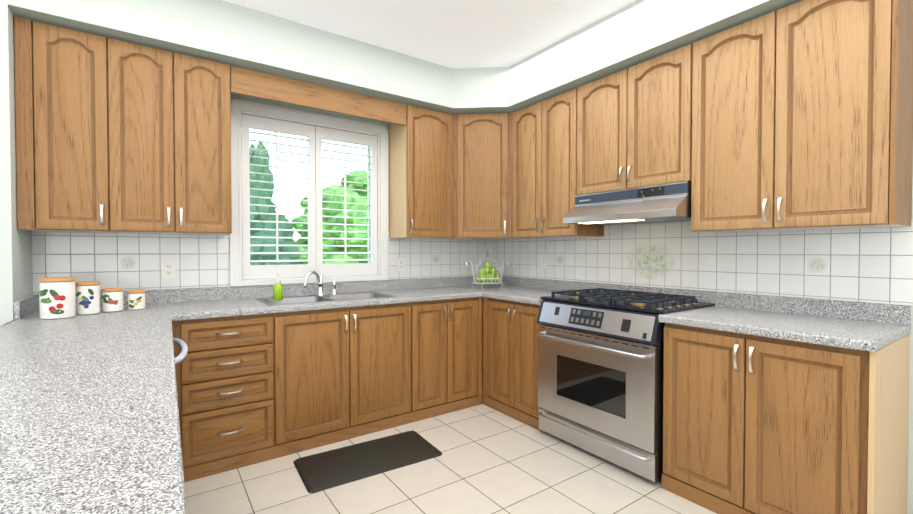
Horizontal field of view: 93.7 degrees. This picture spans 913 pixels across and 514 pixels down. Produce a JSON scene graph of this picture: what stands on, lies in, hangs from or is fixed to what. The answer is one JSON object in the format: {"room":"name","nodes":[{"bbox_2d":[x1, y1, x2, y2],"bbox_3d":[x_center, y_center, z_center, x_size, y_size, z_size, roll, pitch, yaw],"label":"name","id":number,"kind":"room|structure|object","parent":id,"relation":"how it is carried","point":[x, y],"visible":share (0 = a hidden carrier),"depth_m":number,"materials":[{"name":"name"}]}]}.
{"room":"kitchen","nodes":[
{"label":"kitchen","id":0,"kind":"room"},
{"bbox_2d":[0,0,32,326],"bbox_3d":[-2.294,-0.157,2.173,0.130,2.730,0.410,-1,1,-35],"label":"wall","id":1,"kind":"structure","parent":0,"point":[16,277],"depth_m":2.04,"materials":[{"name":"white paint"}]},
{"bbox_2d":[37,80,482,376],"bbox_3d":[-2.552,-0.160,2.340,7.000,2.730,0.160,-1,1,-35],"label":"wall","id":2,"kind":"structure","parent":0,"point":[298,107],"depth_m":3.30,"materials":[{"name":"white paint"}]},
{"bbox_2d":[14,16,231,234],"bbox_3d":[-1.865,-0.671,2.498,0.948,1.043,0.354,-1,1,-35],"label":"upper cabinet","id":3,"kind":"object","parent":2,"relation":"attached to","point":[115,136],"visible":1,"depth_m":2.33,"materials":[{"name":"brown wood"}]},
{"bbox_2d":[32,231,491,294],"bbox_3d":[-1.001,0.003,3.331,3.312,0.370,0.006,-1,1,-35],"label":"backsplash","id":4,"kind":"structure","parent":2,"relation":"attached to","point":[201,261],"depth_m":2.74,"materials":[{"name":"tile"}]},
{"bbox_2d":[118,255,138,270],"bbox_3d":[-2.007,0.030,2.620,0.100,0.100,0.001,-1,1,-35],"label":"wall tile","id":5,"kind":"object","parent":4,"relation":"attached to","point":[128,262],"depth_m":2.62,"materials":[{"name":"white tile"}]},
{"bbox_2d":[162,261,175,278],"bbox_3d":[-1.837,0.074,2.736,0.070,0.114,0.007,-1,1,-35],"label":"electrical outlet plate","id":6,"kind":"object","parent":4,"relation":"attached to","point":[168,269],"depth_m":2.73,"materials":[{"name":"white plastic"}]},
{"bbox_2d":[397,258,404,270],"bbox_3d":[-0.479,0.058,3.690,0.070,0.114,0.007,-1,1,-35],"label":"electrical outlet plate","id":7,"kind":"object","parent":4,"relation":"attached to","point":[400,261],"depth_m":3.69,"materials":[{"name":"white plastic"}]},
{"bbox_2d":[431,253,440,263],"bbox_3d":[-0.186,0.009,3.900,0.100,0.100,0.001,-1,1,-35],"label":"wall tile","id":8,"kind":"object","parent":4,"relation":"attached to","point":[435,258],"depth_m":3.90,"materials":[{"name":"white tile"}]},
{"bbox_2d":[230,98,388,286],"bbox_3d":[-1.112,-0.453,3.333,1.192,1.286,0.184,-1,1,-35],"label":"window","id":9,"kind":"structure","parent":2,"relation":"in","point":[239,107],"depth_m":3.23,"materials":[{"name":"white"}]},
{"bbox_2d":[241,114,377,278],"bbox_3d":[-1.085,-0.433,3.295,1.031,1.153,0.072,-1,1,-35],"label":"window shutters","id":10,"kind":"object","parent":9,"relation":"attached to","point":[315,135],"visible":1,"depth_m":3.27,"materials":[{"name":"white wood"}]},
{"bbox_2d":[389,104,452,238],"bbox_3d":[-0.291,-0.689,3.604,0.443,1.043,0.354,-1,1,-35],"label":"upper cabinet","id":11,"kind":"object","parent":2,"relation":"attached to","point":[421,174],"visible":1,"depth_m":3.48,"materials":[{"name":"brown wood"}]},
{"bbox_2d":[444,113,535,239],"bbox_3d":[0.257,-0.693,3.816,0.693,1.043,0.638,-1,1,-35],"label":"upper cabinet","id":12,"kind":"object","parent":2,"relation":"attached to","point":[482,176],"visible":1,"depth_m":3.58,"materials":[{"name":"brown wood"}]},
{"bbox_2d":[8,0,801,114],"bbox_3d":[-0.158,-1.361,2.114,3.319,0.319,2.929,-1,1,-35],"label":"soffit","id":13,"kind":"structure","parent":0,"point":[623,38],"depth_m":2.69,"materials":[{"name":"white paint"}]},
{"bbox_2d":[230,65,405,125],"bbox_3d":[-0.903,-1.119,3.015,1.224,0.163,0.020,-1,1,-35],"label":"window valance","id":14,"kind":"object","parent":13,"relation":"attached to","point":[254,83],"visible":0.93,"depth_m":2.94,"materials":[{"name":"brown wood"}]},
{"bbox_2d":[223,0,636,68],"bbox_3d":[-0.350,-1.533,-0.817,7.000,0.120,7.500,-1,1,-35],"label":"ceiling","id":15,"kind":"structure","parent":0,"point":[459,34],"depth_m":2.79,"materials":[{"name":"white paint"}]},
{"bbox_2d":[184,377,743,513],"bbox_3d":[-0.350,1.317,-0.770,7.000,0.120,7.500,-1,1,-35],"label":"floor","id":16,"kind":"structure","parent":0,"point":[489,460],"depth_m":2.29,"materials":[{"name":"tile"}]},
{"bbox_2d":[173,338,187,363],"bbox_3d":[-1.500,0.778,1.781,0.654,0.850,0.610,-1,1,-35],"label":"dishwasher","id":17,"kind":"object","parent":16,"relation":"on","point":[181,356],"visible":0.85,"depth_m":1.88,"materials":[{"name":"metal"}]},
{"bbox_2d":[172,313,279,481],"bbox_3d":[-1.471,0.763,2.649,0.522,0.872,0.598,-1,1,-35],"label":"base cabinet","id":18,"kind":"object","parent":16,"relation":"on","point":[253,389],"depth_m":2.41,"materials":[{"name":"brown wood"}]},
{"bbox_2d":[276,302,415,456],"bbox_3d":[-0.876,0.756,3.067,0.933,0.872,0.598,-1,1,-35],"label":"base cabinet","id":19,"kind":"object","parent":16,"relation":"on","point":[340,370],"depth_m":2.80,"materials":[{"name":"brown wood"}]},
{"bbox_2d":[293,431,441,492],"bbox_3d":[-0.523,1.194,2.572,0.817,0.013,0.448,-1,1,-35],"label":"rug","id":20,"kind":"object","parent":16,"relation":"on","point":[318,472],"visible":1,"depth_m":2.52,"materials":[{"name":"black rubber"}]},
{"bbox_2d":[416,297,481,420],"bbox_3d":[-0.227,0.749,3.523,0.653,0.872,0.598,-1,1,-35],"label":"base cabinet","id":21,"kind":"object","parent":16,"relation":"on","point":[448,332],"depth_m":3.27,"materials":[{"name":"brown wood"}]},
{"bbox_2d":[483,297,542,430],"bbox_3d":[0.629,0.751,3.368,0.626,0.872,0.638,-1,1,-35],"label":"base cabinet","id":22,"kind":"object","parent":16,"relation":"on","point":[510,360],"visible":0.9,"depth_m":3.18,"materials":[{"name":"brown wood"}]},
{"bbox_2d":[537,288,714,481],"bbox_3d":[1.019,0.715,2.725,0.678,0.968,0.868,-1,1,-35],"label":"range","id":23,"kind":"object","parent":16,"relation":"on","point":[600,370],"visible":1,"depth_m":2.49,"materials":[{"name":"grey metal"}]},
{"bbox_2d":[661,323,909,513],"bbox_3d":[1.540,0.773,2.072,0.626,0.872,0.808,-1,1,-35],"label":"base cabinet","id":24,"kind":"object","parent":16,"relation":"on","point":[753,424],"visible":1,"depth_m":1.83,"materials":[{"name":"brown wood"}]},
{"bbox_3d":[-1.075,0.789,1.094,0.636,0.872,2.417,-1,1,-35],"label":"base cabinet","id":25,"kind":"object","parent":16,"relation":"on","visible":0},
{"bbox_2d":[0,276,910,513],"bbox_3d":[-0.133,0.272,2.103,3.318,0.126,3.018,-1,1,-35],"label":"countertop","id":26,"kind":"structure","parent":25,"relation":"on","point":[89,417],"depth_m":1.29,"materials":[{"name":"stone"}]},
{"bbox_2d":[38,277,75,319],"bbox_3d":[-1.965,0.196,2.111,0.138,0.197,0.138,-1,1,-35],"label":"canister","id":27,"kind":"object","parent":26,"relation":"on","point":[57,297],"visible":0.98,"depth_m":2.06,"materials":[{"name":"white ceramic"}]},
{"bbox_2d":[76,281,100,314],"bbox_3d":[-1.925,0.208,2.237,0.104,0.169,0.104,-1,1,-35],"label":"canister","id":28,"kind":"object","parent":26,"relation":"on","point":[87,297],"visible":0.94,"depth_m":2.20,"materials":[{"name":"white ceramic"}]},
{"bbox_2d":[101,287,123,311],"bbox_3d":[-1.873,0.227,2.334,0.098,0.127,0.098,-1,1,-35],"label":"canister","id":29,"kind":"object","parent":26,"relation":"on","point":[112,300],"visible":1,"depth_m":2.30,"materials":[{"name":"white ceramic"}]},
{"bbox_2d":[127,289,145,309],"bbox_3d":[-1.800,0.234,2.411,0.086,0.111,0.086,-1,1,-35],"label":"canister","id":30,"kind":"object","parent":26,"relation":"on","point":[136,299],"visible":1,"depth_m":2.38,"materials":[{"name":"white ceramic"}]},
{"bbox_2d":[303,270,336,295],"bbox_3d":[-0.983,0.180,3.096,0.280,0.187,0.150,-1,1,-35],"label":"chrome faucet","id":31,"kind":"object","parent":26,"relation":"on","point":[320,283],"visible":1,"depth_m":3.12,"materials":[{"name":"silver metal"}]},
{"bbox_2d":[256,292,396,305],"bbox_3d":[-0.897,0.361,2.998,0.869,0.170,0.454,-1,1,-35],"label":"double-bowl sink","id":32,"kind":"object","parent":26,"relation":"in","point":[288,300],"visible":0.31,"depth_m":3.06,"materials":[{"name":"silver metal"}]},
{"bbox_2d":[272,272,282,300],"bbox_3d":[-1.186,0.189,2.841,0.065,0.187,0.058,-1,1,-35],"label":"soap dispenser","id":33,"kind":"object","parent":32,"relation":"on","point":[278,291],"visible":1,"depth_m":2.83,"materials":[{"name":"green plastic"}]},
{"bbox_2d":[465,249,507,288],"bbox_3d":[0.274,0.094,3.768,0.484,0.341,0.245,-1,1,-35],"label":"fruit basket","id":34,"kind":"object","parent":26,"relation":"on","point":[487,274],"visible":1,"depth_m":3.72,"materials":[{"name":"green food"}]},
{"bbox_2d":[523,174,912,513],"bbox_3d":[2.533,-0.143,1.331,0.160,2.730,7.660,-1,1,-35],"label":"wall","id":35,"kind":"structure","parent":0,"point":[910,474],"depth_m":1.92,"materials":[{"name":"white paint"}]},
{"bbox_2d":[512,88,603,238],"bbox_3d":[0.772,-0.685,3.378,0.354,1.043,0.666,-1,1,-35],"label":"upper cabinet","id":36,"kind":"object","parent":35,"relation":"attached to","point":[544,163],"visible":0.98,"depth_m":3.25,"materials":[{"name":"brown wood"}]},
{"bbox_2d":[577,44,692,195],"bbox_3d":[1.192,-0.816,2.778,0.354,0.763,0.786,-1,1,-35],"label":"upper cabinet","id":37,"kind":"object","parent":35,"relation":"attached to","point":[634,126],"visible":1,"depth_m":2.63,"materials":[{"name":"brown wood"}]},
{"bbox_2d":[563,181,691,225],"bbox_3d":[1.147,-0.331,2.755,0.462,0.202,0.778,-1,1,-35],"label":"range hood","id":38,"kind":"object","parent":37,"relation":"attached to","point":[661,203],"visible":0.94,"depth_m":2.60,"materials":[{"name":"silver metal"}]},
{"bbox_2d":[622,238,680,286],"bbox_3d":[1.316,0.025,2.915,0.001,0.312,0.418,-1,1,-35],"label":"wall tile","id":39,"kind":"structure","parent":35,"relation":"attached to","point":[667,261],"depth_m":2.90,"materials":[{"name":"white tile"}]},
{"bbox_2d":[492,216,912,305],"bbox_3d":[1.321,-0.134,2.911,0.006,0.660,3.360,-1,1,-35],"label":"backsplash","id":40,"kind":"structure","parent":35,"relation":"attached to","point":[872,265],"depth_m":2.42,"materials":[{"name":"tile"}]},
{"bbox_2d":[540,254,546,267],"bbox_3d":[0.754,0.025,3.709,0.007,0.114,0.070,-1,1,-35],"label":"outlet plates","id":41,"kind":"object","parent":40,"relation":"attached to","point":[543,260],"visible":1,"depth_m":3.71,"materials":[{"name":"white plastic"}]},
{"bbox_2d":[555,254,563,265],"bbox_3d":[0.859,0.014,3.566,0.001,0.100,0.100,-1,1,-35],"label":"wall tile","id":42,"kind":"object","parent":40,"relation":"attached to","point":[559,259],"depth_m":3.57,"materials":[{"name":"white tile"}]},
{"bbox_2d":[805,255,829,274],"bbox_3d":[1.834,0.037,2.178,0.001,0.100,0.100,-1,1,-35],"label":"wall tile","id":43,"kind":"object","parent":40,"relation":"attached to","point":[817,264],"depth_m":2.18,"materials":[{"name":"white tile"}]},
{"bbox_2d":[691,0,912,232],"bbox_3d":[1.651,-0.665,2.127,0.354,1.043,0.805,-1,1,-35],"label":"upper cabinet","id":44,"kind":"object","parent":35,"relation":"attached to","point":[802,114],"visible":1,"depth_m":1.95,"materials":[{"name":"brown wood"}]},
{"label":"outside","id":45,"kind":"structure","parent":0,"visible":0},
{"bbox_3d":[-17.023,1.715,29.055,80.000,0.100,59.540,-1,1,-35],"label":"lawn","id":46,"kind":"structure","parent":45,"visible":0},
{"bbox_2d":[249,142,299,264],"bbox_3d":[-5.833,-0.752,12.493,2.744,5.380,2.496,-1,1,-35],"label":"tree","id":47,"kind":"object","parent":46,"relation":"on","point":[261,185],"depth_m":12.34,"materials":[{"name":"green plant"}]},
{"bbox_2d":[290,185,367,263],"bbox_3d":[-4.355,-0.372,15.555,3.815,4.518,4.072,-1,1,-35],"label":"tree","id":48,"kind":"object","parent":46,"relation":"on","point":[333,220],"depth_m":14.75,"materials":[{"name":"green plant"}]},
{"bbox_2d":[340,170,366,199],"bbox_3d":[-4.769,-1.234,21.891,5.232,6.034,4.770,-1,1,-35],"label":"tree","id":49,"kind":"object","parent":46,"relation":"on","point":[360,179],"depth_m":20.04,"materials":[{"name":"green plant"}]}
]}

